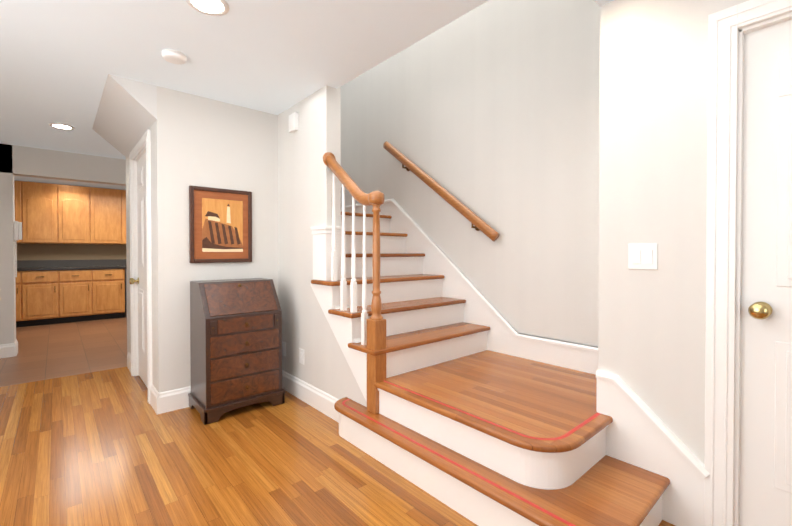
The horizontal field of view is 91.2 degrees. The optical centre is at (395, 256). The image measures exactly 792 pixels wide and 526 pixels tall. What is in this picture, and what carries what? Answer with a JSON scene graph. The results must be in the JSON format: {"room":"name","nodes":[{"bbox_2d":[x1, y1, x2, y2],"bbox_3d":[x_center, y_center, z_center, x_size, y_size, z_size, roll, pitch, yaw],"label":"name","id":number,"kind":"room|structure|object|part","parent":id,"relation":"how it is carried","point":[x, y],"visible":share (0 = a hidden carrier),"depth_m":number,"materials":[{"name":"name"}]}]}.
{"room":"entrance hall","nodes":[
{"label":"entrance hall","id":0,"kind":"room"},
{"bbox_2d":[0,143,125,343],"bbox_3d":[-3.626,-0.069,5.063,7.800,2.360,0.250,-1,1,-41],"label":"wall","id":1,"kind":"structure","parent":0,"point":[15,160],"depth_m":4.38,"materials":[{"name":"paint"}]},
{"bbox_2d":[0,342,17,357],"bbox_3d":[-5.288,1.054,3.441,2.746,0.150,0.016,-1,1,-41],"label":"baseboard","id":2,"kind":"structure","parent":1,"relation":"attached to","point":[11,349],"depth_m":4.30,"materials":[{"name":"white wood"}]},
{"bbox_2d":[14,221,21,276],"bbox_3d":[-4.334,-0.083,4.449,0.065,0.640,0.120,-1,1,-41],"label":"phone","id":3,"kind":"object","parent":1,"relation":"attached to","point":[17,231],"visible":1,"depth_m":4.42,"materials":[{"name":"white plastic"}]},
{"bbox_2d":[0,317,126,386],"bbox_3d":[-4.120,1.134,5.641,7.800,0.060,4.350,-1,1,-41],"label":"floor","id":4,"kind":"structure","parent":0,"point":[49,351],"depth_m":4.55,"materials":[{"name":"brown tile"}]},
{"bbox_2d":[15,269,22,326],"bbox_3d":[-6.153,0.662,6.073,0.440,0.876,0.612,-1,1,-41],"label":"base cabinet","id":5,"kind":"object","parent":4,"relation":"on","point":[19,279],"depth_m":5.98,"materials":[{"name":"brown wood"}]},
{"bbox_2d":[23,269,58,326],"bbox_3d":[-5.824,0.659,6.361,0.435,0.876,0.612,-1,1,-41],"label":"base cabinet","id":6,"kind":"object","parent":4,"relation":"on","point":[53,295],"depth_m":6.14,"materials":[{"name":"brown wood"}]},
{"bbox_2d":[27,265,126,268],"bbox_3d":[-5.612,0.199,6.536,2.890,0.040,0.620,-1,1,-41],"label":"countertop","id":7,"kind":"structure","parent":6,"relation":"on","point":[120,266],"depth_m":6.57,"materials":[{"name":"grey stone"}]},
{"bbox_2d":[125,269,126,317],"bbox_3d":[-4.753,0.648,7.287,0.595,0.875,0.630,-1,1,-41],"label":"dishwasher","id":8,"kind":"object","parent":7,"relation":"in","point":[125,269],"depth_m":6.91,"materials":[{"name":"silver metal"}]},
{"bbox_2d":[59,269,94,323],"bbox_3d":[-5.500,0.655,6.645,0.425,0.876,0.612,-1,1,-41],"label":"base cabinet","id":9,"kind":"object","parent":4,"relation":"on","point":[76,286],"depth_m":6.43,"materials":[{"name":"brown wood"}]},
{"bbox_2d":[95,269,126,319],"bbox_3d":[-5.167,0.652,6.937,0.460,0.876,0.612,-1,1,-41],"label":"base cabinet","id":10,"kind":"object","parent":4,"relation":"on","point":[110,284],"depth_m":6.73,"materials":[{"name":"brown wood"}]},
{"bbox_2d":[14,180,124,266],"bbox_3d":[-5.504,-0.093,7.206,7.800,2.360,0.150,-1,1,-41],"label":"wall","id":11,"kind":"structure","parent":0,"point":[71,185],"depth_m":6.82,"materials":[{"name":"paint"}]},
{"bbox_2d":[14,181,21,244],"bbox_3d":[-6.260,-0.707,6.181,0.440,0.989,0.381,-1,1,-41],"label":"upper cabinet","id":12,"kind":"object","parent":11,"relation":"attached to","point":[17,184],"depth_m":6.16,"materials":[{"name":"wood"}]},
{"bbox_2d":[22,181,57,244],"bbox_3d":[-5.933,-0.710,6.468,0.430,0.989,0.381,-1,1,-41],"label":"upper cabinet","id":13,"kind":"object","parent":11,"relation":"attached to","point":[39,200],"depth_m":6.33,"materials":[{"name":"wood"}]},
{"bbox_2d":[58,185,89,244],"bbox_3d":[-5.612,-0.713,6.749,0.425,0.989,0.381,-1,1,-41],"label":"upper cabinet","id":14,"kind":"object","parent":11,"relation":"attached to","point":[66,225],"depth_m":6.61,"materials":[{"name":"wood"}]},
{"bbox_2d":[90,187,121,244],"bbox_3d":[-5.283,-0.716,7.038,0.450,0.989,0.381,-1,1,-41],"label":"upper cabinet","id":15,"kind":"object","parent":11,"relation":"attached to","point":[105,204],"depth_m":6.90,"materials":[{"name":"wood"}]},
{"bbox_2d":[122,190,125,244],"bbox_3d":[-4.961,-0.720,7.320,0.407,0.989,0.381,-1,1,-41],"label":"upper cabinet","id":16,"kind":"object","parent":11,"relation":"attached to","point":[123,191],"depth_m":7.08,"materials":[{"name":"wood"}]},
{"bbox_2d":[92,74,156,157],"bbox_3d":[-2.329,-1.109,3.269,0.280,0.240,1.540,-1,1,-41],"label":"ceiling soffit","id":17,"kind":"structure","parent":0,"point":[125,118],"depth_m":2.96,"materials":[{"name":"paint"}]},
{"bbox_2d":[126,193,127,353],"bbox_3d":[-1.809,-0.067,4.841,2.560,2.360,0.120,-1,1,-41],"label":"wall","id":18,"kind":"structure","parent":0,"point":[126,193],"depth_m":4.03,"materials":[{"name":"paint"}]},
{"bbox_2d":[126,124,155,387],"bbox_3d":[-2.215,-0.051,3.454,0.120,2.360,1.410,-1,1,-41],"label":"wall","id":19,"kind":"structure","parent":0,"point":[128,256],"depth_m":2.97,"materials":[{"name":"paint"}]},
{"bbox_2d":[127,352,130,371],"bbox_3d":[-2.627,1.049,3.833,0.016,0.150,0.335,-1,1,-41],"label":"baseboard","id":20,"kind":"structure","parent":19,"relation":"attached to","point":[128,355],"depth_m":3.86,"materials":[{"name":"white wood"}]},
{"bbox_2d":[129,129,151,403],"bbox_3d":[-2.167,0.077,3.365,0.167,2.105,0.960,-1,1,-41],"label":"door frame","id":21,"kind":"structure","parent":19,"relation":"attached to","point":[142,266],"depth_m":3.44,"materials":[{"name":"white wood"}]},
{"bbox_3d":[-2.186,0.080,3.315,0.073,1.690,0.781,-1,1,-41],"label":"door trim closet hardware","id":22,"kind":"part","parent":21,"relation":"part of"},
{"bbox_2d":[154,386,190,413],"bbox_3d":[-1.383,1.058,3.088,0.906,0.150,0.016,-1,1,-41],"label":"baseboard","id":23,"kind":"structure","parent":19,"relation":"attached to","point":[171,400],"depth_m":2.85,"materials":[{"name":"white wood"}]},
{"bbox_2d":[154,86,277,392],"bbox_3d":[-1.360,-0.048,3.168,1.030,2.360,0.148,-1,1,-41],"label":"wall","id":24,"kind":"structure","parent":0,"point":[203,141],"depth_m":2.98,"materials":[{"name":"paint"}]},
{"bbox_3d":[-1.377,-0.243,3.070,0.470,0.584,0.026,-1,1,-41],"label":"picture frame","id":25,"kind":"part","parent":24,"relation":"part of","materials":[{"name":"brown wood"}]},
{"bbox_2d":[0,0,613,189],"bbox_3d":[-1.500,-1.372,2.623,7.800,0.300,12.300,-1,1,-41],"label":"ceiling","id":26,"kind":"structure","parent":0,"point":[60,60],"depth_m":2.29,"materials":[{"name":"paint"}]},
{"bbox_2d":[49,123,74,129],"bbox_3d":[-3.167,-1.230,3.677,0.190,0.008,0.190,-1,1,-41],"label":"recessed light","id":27,"kind":"object","parent":26,"relation":"in","point":[62,126],"visible":1,"depth_m":3.67,"materials":[{"name":"white plastic"}]},
{"bbox_2d":[161,49,186,64],"bbox_3d":[-1.340,-1.200,2.344,0.136,0.037,0.136,-1,1,-41],"label":"smoke detector","id":28,"kind":"object","parent":26,"relation":"attached to","point":[174,56],"visible":0.98,"depth_m":2.31,"materials":[{"name":"white plastic"}]},
{"bbox_2d":[186,0,228,15],"bbox_3d":[-0.903,-1.210,1.858,0.190,0.008,0.190,-1,1,-41],"label":"recessed light","id":29,"kind":"object","parent":26,"relation":"in","point":[215,7],"visible":1,"depth_m":1.88,"materials":[{"name":"white plastic"}]},
{"bbox_2d":[282,370,338,422],"bbox_3d":[-0.685,1.059,2.999,0.016,0.150,1.070,-1,1,-41],"label":"baseboard","id":30,"kind":"structure","parent":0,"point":[323,402],"depth_m":2.94,"materials":[{"name":"white wood"}]},
{"bbox_2d":[278,85,366,406],"bbox_3d":[-0.197,-1.361,2.509,0.130,5.000,2.510,-1,1,-41],"label":"wall","id":31,"kind":"structure","parent":0,"point":[305,180],"depth_m":2.99,"materials":[{"name":"paint"}]},
{"bbox_2d":[289,112,298,132],"bbox_3d":[-0.826,-1.075,3.119,0.036,0.136,0.110,-1,1,-41],"label":"box","id":32,"kind":"object","parent":31,"relation":"attached to","point":[293,123],"visible":1,"depth_m":3.09,"materials":[{"name":"white plastic"}]},
{"bbox_2d":[299,348,303,364],"bbox_3d":[-0.748,0.793,3.072,0.008,0.116,0.072,-1,1,-41],"label":"electrical outlet plate","id":33,"kind":"object","parent":31,"relation":"attached to","point":[301,356],"depth_m":3.07,"materials":[{"name":"white plastic"}]},
{"bbox_2d":[323,152,335,165],"bbox_3d":[-0.479,-0.694,2.778,0.104,0.104,0.021,-1,1,-41],"label":"rosette","id":34,"kind":"object","parent":31,"relation":"attached to","point":[326,154],"visible":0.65,"depth_m":2.75,"materials":[{"name":"brown wood"}]},
{"bbox_2d":[0,367,674,525],"bbox_3d":[-0.067,1.186,1.016,7.800,0.060,7.950,-1,1,-41],"label":"floor","id":35,"kind":"structure","parent":0,"point":[110,447],"depth_m":2.10,"materials":[{"name":"brown wood"}]},
{"bbox_2d":[188,278,284,424],"bbox_3d":[-1.206,0.657,2.943,0.581,0.946,0.431,-1,1,-41],"label":"desk","id":36,"kind":"object","parent":35,"relation":"on","point":[235,343],"visible":0.98,"depth_m":2.79,"materials":[{"name":"brown wood"}]},
{"bbox_2d":[334,217,486,377],"bbox_3d":[-0.403,0.373,3.551,1.144,1.510,2.180,-1,1,-41],"label":"stair risers","id":37,"kind":"object","parent":35,"relation":"on","point":[411,360],"visible":0.2,"depth_m":3.06,"materials":[{"name":"white wood"}]},
{"bbox_2d":[311,283,366,401],"bbox_3d":[-0.380,0.575,2.647,0.018,0.739,0.788,-1,1,-41],"label":"trim","id":38,"kind":"structure","parent":37,"relation":"attached to","point":[342,330],"depth_m":2.58,"materials":[{"name":"white wood"}]},
{"bbox_2d":[341,212,391,219],"bbox_3d":[-0.751,-0.403,4.015,1.006,0.030,1.010,-1,1,-41],"label":"stair","id":39,"kind":"structure","parent":37,"relation":"on","point":[367,215],"depth_m":3.75,"materials":[{"name":"brown wood"}]},
{"bbox_2d":[345,235,406,237],"bbox_3d":[-0.276,-0.181,3.474,1.006,0.016,0.015,-1,1,-41],"label":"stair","id":40,"kind":"structure","parent":37,"relation":"attached to","point":[372,236],"depth_m":3.59,"materials":[{"name":"white wood"}]},
{"bbox_2d":[345,231,407,236],"bbox_3d":[-0.354,-0.205,3.564,1.006,0.030,0.285,-1,1,-41],"label":"stair","id":41,"kind":"structure","parent":37,"relation":"on","point":[381,234],"depth_m":3.57,"materials":[{"name":"brown wood"}]},
{"bbox_2d":[312,279,443,287],"bbox_3d":[-0.099,0.207,3.164,1.155,0.016,0.269,-1,1,-41],"label":"trim","id":42,"kind":"structure","parent":37,"relation":"attached to","point":[370,284],"depth_m":3.02,"materials":[{"name":"white wood"}]},
{"bbox_2d":[311,274,444,285],"bbox_3d":[-0.100,0.184,3.153,1.171,0.030,0.285,-1,1,-41],"label":"stair","id":43,"kind":"structure","parent":37,"relation":"on","point":[397,278],"depth_m":3.06,"materials":[{"name":"brown wood"}]},
{"bbox_2d":[310,225,345,280],"bbox_3d":[-0.503,-0.024,2.881,0.180,0.394,0.212,-1,1,-41],"label":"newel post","id":44,"kind":"object","parent":43,"relation":"on","point":[322,244],"visible":0.83,"depth_m":2.81,"materials":[{"name":"white wood"}]},
{"bbox_2d":[331,173,336,280],"bbox_3d":[-0.438,-0.227,2.736,0.038,0.802,0.038,-1,1,-41],"label":"baluster","id":45,"kind":"object","parent":43,"relation":"on","point":[334,262],"visible":0.88,"depth_m":2.73,"materials":[{"name":"white wood"}]},
{"bbox_2d":[346,257,423,259],"bbox_3d":[-0.118,0.013,3.296,1.006,0.016,0.015,-1,1,-41],"label":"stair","id":46,"kind":"structure","parent":37,"relation":"attached to","point":[386,257],"depth_m":3.34,"materials":[{"name":"white wood"}]},
{"bbox_2d":[346,253,424,256],"bbox_3d":[-0.196,-0.011,3.385,1.006,0.030,0.285,-1,1,-41],"label":"stair","id":47,"kind":"structure","parent":37,"relation":"on","point":[393,255],"depth_m":3.38,"materials":[{"name":"brown wood"}]},
{"bbox_2d":[328,297,465,317],"bbox_3d":[0.058,0.379,2.974,1.171,0.030,0.285,-1,1,-41],"label":"stair","id":48,"kind":"structure","parent":37,"relation":"on","point":[400,306],"depth_m":2.88,"materials":[{"name":"brown wood"}]},
{"bbox_2d":[340,184,346,310],"bbox_3d":[-0.358,-0.081,2.647,0.038,0.898,0.038,-1,1,-41],"label":"baluster","id":49,"kind":"object","parent":48,"relation":"on","point":[343,294],"visible":0.94,"depth_m":2.64,"materials":[{"name":"white wood"}]},
{"bbox_2d":[350,196,356,312],"bbox_3d":[-0.279,-0.032,2.558,0.038,0.802,0.038,-1,1,-41],"label":"baluster","id":50,"kind":"object","parent":48,"relation":"on","point":[353,295],"visible":0.9,"depth_m":2.55,"materials":[{"name":"white wood"}]},
{"bbox_2d":[330,303,464,320],"bbox_3d":[0.059,0.402,2.986,1.155,0.016,0.269,-1,1,-41],"label":"trim","id":51,"kind":"structure","parent":37,"relation":"attached to","point":[359,318],"depth_m":2.80,"materials":[{"name":"white wood"}]},
{"bbox_2d":[349,330,488,354],"bbox_3d":[0.217,0.596,2.808,1.155,0.016,0.269,-1,1,-41],"label":"trim","id":52,"kind":"structure","parent":37,"relation":"attached to","point":[407,349],"depth_m":2.61,"materials":[{"name":"white wood"}]},
{"bbox_2d":[348,322,489,355],"bbox_3d":[0.216,0.574,2.796,1.171,0.030,0.285,-1,1,-41],"label":"stair","id":53,"kind":"structure","parent":37,"relation":"on","point":[401,341],"depth_m":2.71,"materials":[{"name":"brown wood"}]},
{"bbox_2d":[361,205,367,344],"bbox_3d":[-0.200,0.104,2.469,0.038,0.917,0.038,-1,1,-41],"label":"baluster","id":54,"kind":"object","parent":53,"relation":"on","point":[364,315],"visible":0.9,"depth_m":2.46,"materials":[{"name":"white wood"}]},
{"bbox_2d":[334,397,669,525],"bbox_3d":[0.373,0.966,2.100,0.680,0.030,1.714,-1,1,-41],"label":"stair step","id":55,"kind":"structure","parent":35,"relation":"on","point":[605,490],"depth_m":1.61,"materials":[{"name":"brown wood"}]},
{"bbox_2d":[367,191,385,413],"bbox_3d":[-0.120,0.273,2.379,0.100,1.350,0.100,-1,1,-41],"label":"newel post","id":56,"kind":"object","parent":55,"relation":"on","point":[376,341],"depth_m":2.34,"materials":[{"name":"brown wood"}]},
{"bbox_2d":[326,155,370,205],"bbox_3d":[-0.316,-0.521,2.594,0.066,0.402,0.556,-1,1,-41],"label":"stair handrail","id":57,"kind":"object","parent":56,"relation":"attached to","point":[358,194],"visible":0.83,"depth_m":2.57,"materials":[{"name":"brown wood"}]},
{"bbox_2d":[370,204,382,319],"bbox_3d":[-0.120,0.033,2.376,0.084,0.705,0.084,-1,1,-41],"label":"newel post","id":58,"kind":"object","parent":56,"relation":"attached to","point":[376,306],"depth_m":2.35,"materials":[{"name":"brown wood"}]},
{"bbox_2d":[337,411,538,525],"bbox_3d":[0.379,0.990,2.106,0.664,0.018,1.682,-1,1,-41],"label":"molding","id":59,"kind":"structure","parent":55,"relation":"attached to","point":[474,490],"depth_m":1.76,"materials":[{"name":"white wood"}]},
{"bbox_2d":[342,380,600,525],"bbox_3d":[0.390,0.855,2.102,0.611,0.192,1.635,-1,1,-41],"label":"tape","id":60,"kind":"object","parent":55,"relation":"on","point":[573,430],"visible":1,"depth_m":1.76,"materials":[{"name":"red plastic"}]},
{"bbox_2d":[377,388,608,489],"bbox_3d":[0.675,0.868,2.316,1.159,0.162,1.147,-1,1,-41],"label":"stair riser","id":61,"kind":"object","parent":55,"relation":"on","point":[543,472],"depth_m":1.75,"materials":[{"name":"white wood"}]},
{"bbox_3d":[0.446,0.798,2.114,0.550,0.018,1.147,-1,1,-41],"label":"stair landing scotia molding","id":62,"kind":"part","parent":61,"relation":"part of","materials":[{"name":"wood"}]},
{"bbox_2d":[375,350,612,452],"bbox_3d":[0.674,0.772,2.303,1.176,0.030,1.164,-1,1,-41],"label":"landing","id":63,"kind":"structure","parent":61,"relation":"on","point":[531,398],"depth_m":2.10,"materials":[{"name":"brown wood"}]},
{"bbox_2d":[340,0,595,345],"bbox_3d":[0.425,-1.372,3.546,0.120,5.000,3.490,-1,1,-41],"label":"wall","id":64,"kind":"structure","parent":0,"point":[488,112],"depth_m":3.00,"materials":[{"name":"paint"}]},
{"bbox_2d":[402,164,479,230],"bbox_3d":[0.368,-0.556,3.466,0.083,0.689,0.894,-1,1,-41],"label":"brackets","id":65,"kind":"object","parent":64,"relation":"attached to","point":[472,226],"visible":0.62,"depth_m":3.19,"materials":[{"name":"gold metal"}]},
{"bbox_2d":[383,141,498,241],"bbox_3d":[0.330,-0.641,3.458,0.060,1.044,1.369,-1,1,-41],"label":"wall rail","id":66,"kind":"object","parent":65,"relation":"attached to","point":[486,229],"visible":1,"depth_m":3.33,"materials":[{"name":"brown wood"}]},
{"bbox_2d":[341,199,597,373],"bbox_3d":[0.369,0.171,3.514,0.031,1.514,3.250,-1,1,-41],"label":"baseboard","id":67,"kind":"structure","parent":64,"relation":"attached to","point":[504,336],"depth_m":3.14,"materials":[{"name":"white wood"}]},
{"bbox_2d":[592,3,599,346],"bbox_3d":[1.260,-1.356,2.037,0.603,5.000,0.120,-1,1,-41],"label":"wall","id":68,"kind":"structure","parent":0,"point":[595,75],"depth_m":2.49,"materials":[{"name":"paint"}]},
{"bbox_2d":[598,0,778,463],"bbox_3d":[2.340,-0.018,0.452,0.120,2.360,3.950,-1,1,-41],"label":"wall","id":69,"kind":"structure","parent":0,"point":[653,155],"depth_m":1.71,"materials":[{"name":"paint"}]},
{"bbox_2d":[628,244,657,269],"bbox_3d":[1.114,0.001,1.752,0.010,0.116,0.116,-1,1,-41],"label":"switch plate","id":70,"kind":"object","parent":69,"relation":"attached to","point":[642,256],"visible":1,"depth_m":1.75,"materials":[{"name":"white plastic"}]},
{"bbox_2d":[596,370,709,525],"bbox_3d":[1.127,0.853,1.732,0.031,0.589,0.440,-1,1,-41],"label":"stair skirt board","id":71,"kind":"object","parent":69,"relation":"attached to","point":[640,433],"depth_m":1.71,"materials":[{"name":"white wood"}]},
{"bbox_2d":[704,0,791,525],"bbox_3d":[1.632,0.093,1.242,0.144,2.120,0.990,-1,1,-41],"label":"door","id":72,"kind":"structure","parent":69,"relation":"attached to","point":[765,486],"depth_m":1.50,"materials":[{"name":"white wood"}]},
{"bbox_2d":[748,302,772,318],"bbox_3d":[1.371,0.204,1.460,0.072,0.062,0.062,-1,1,-41],"label":"handle","id":73,"kind":"object","parent":72,"relation":"attached to","point":[760,310],"visible":1,"depth_m":1.44,"materials":[{"name":"gold metal"}]}
]}

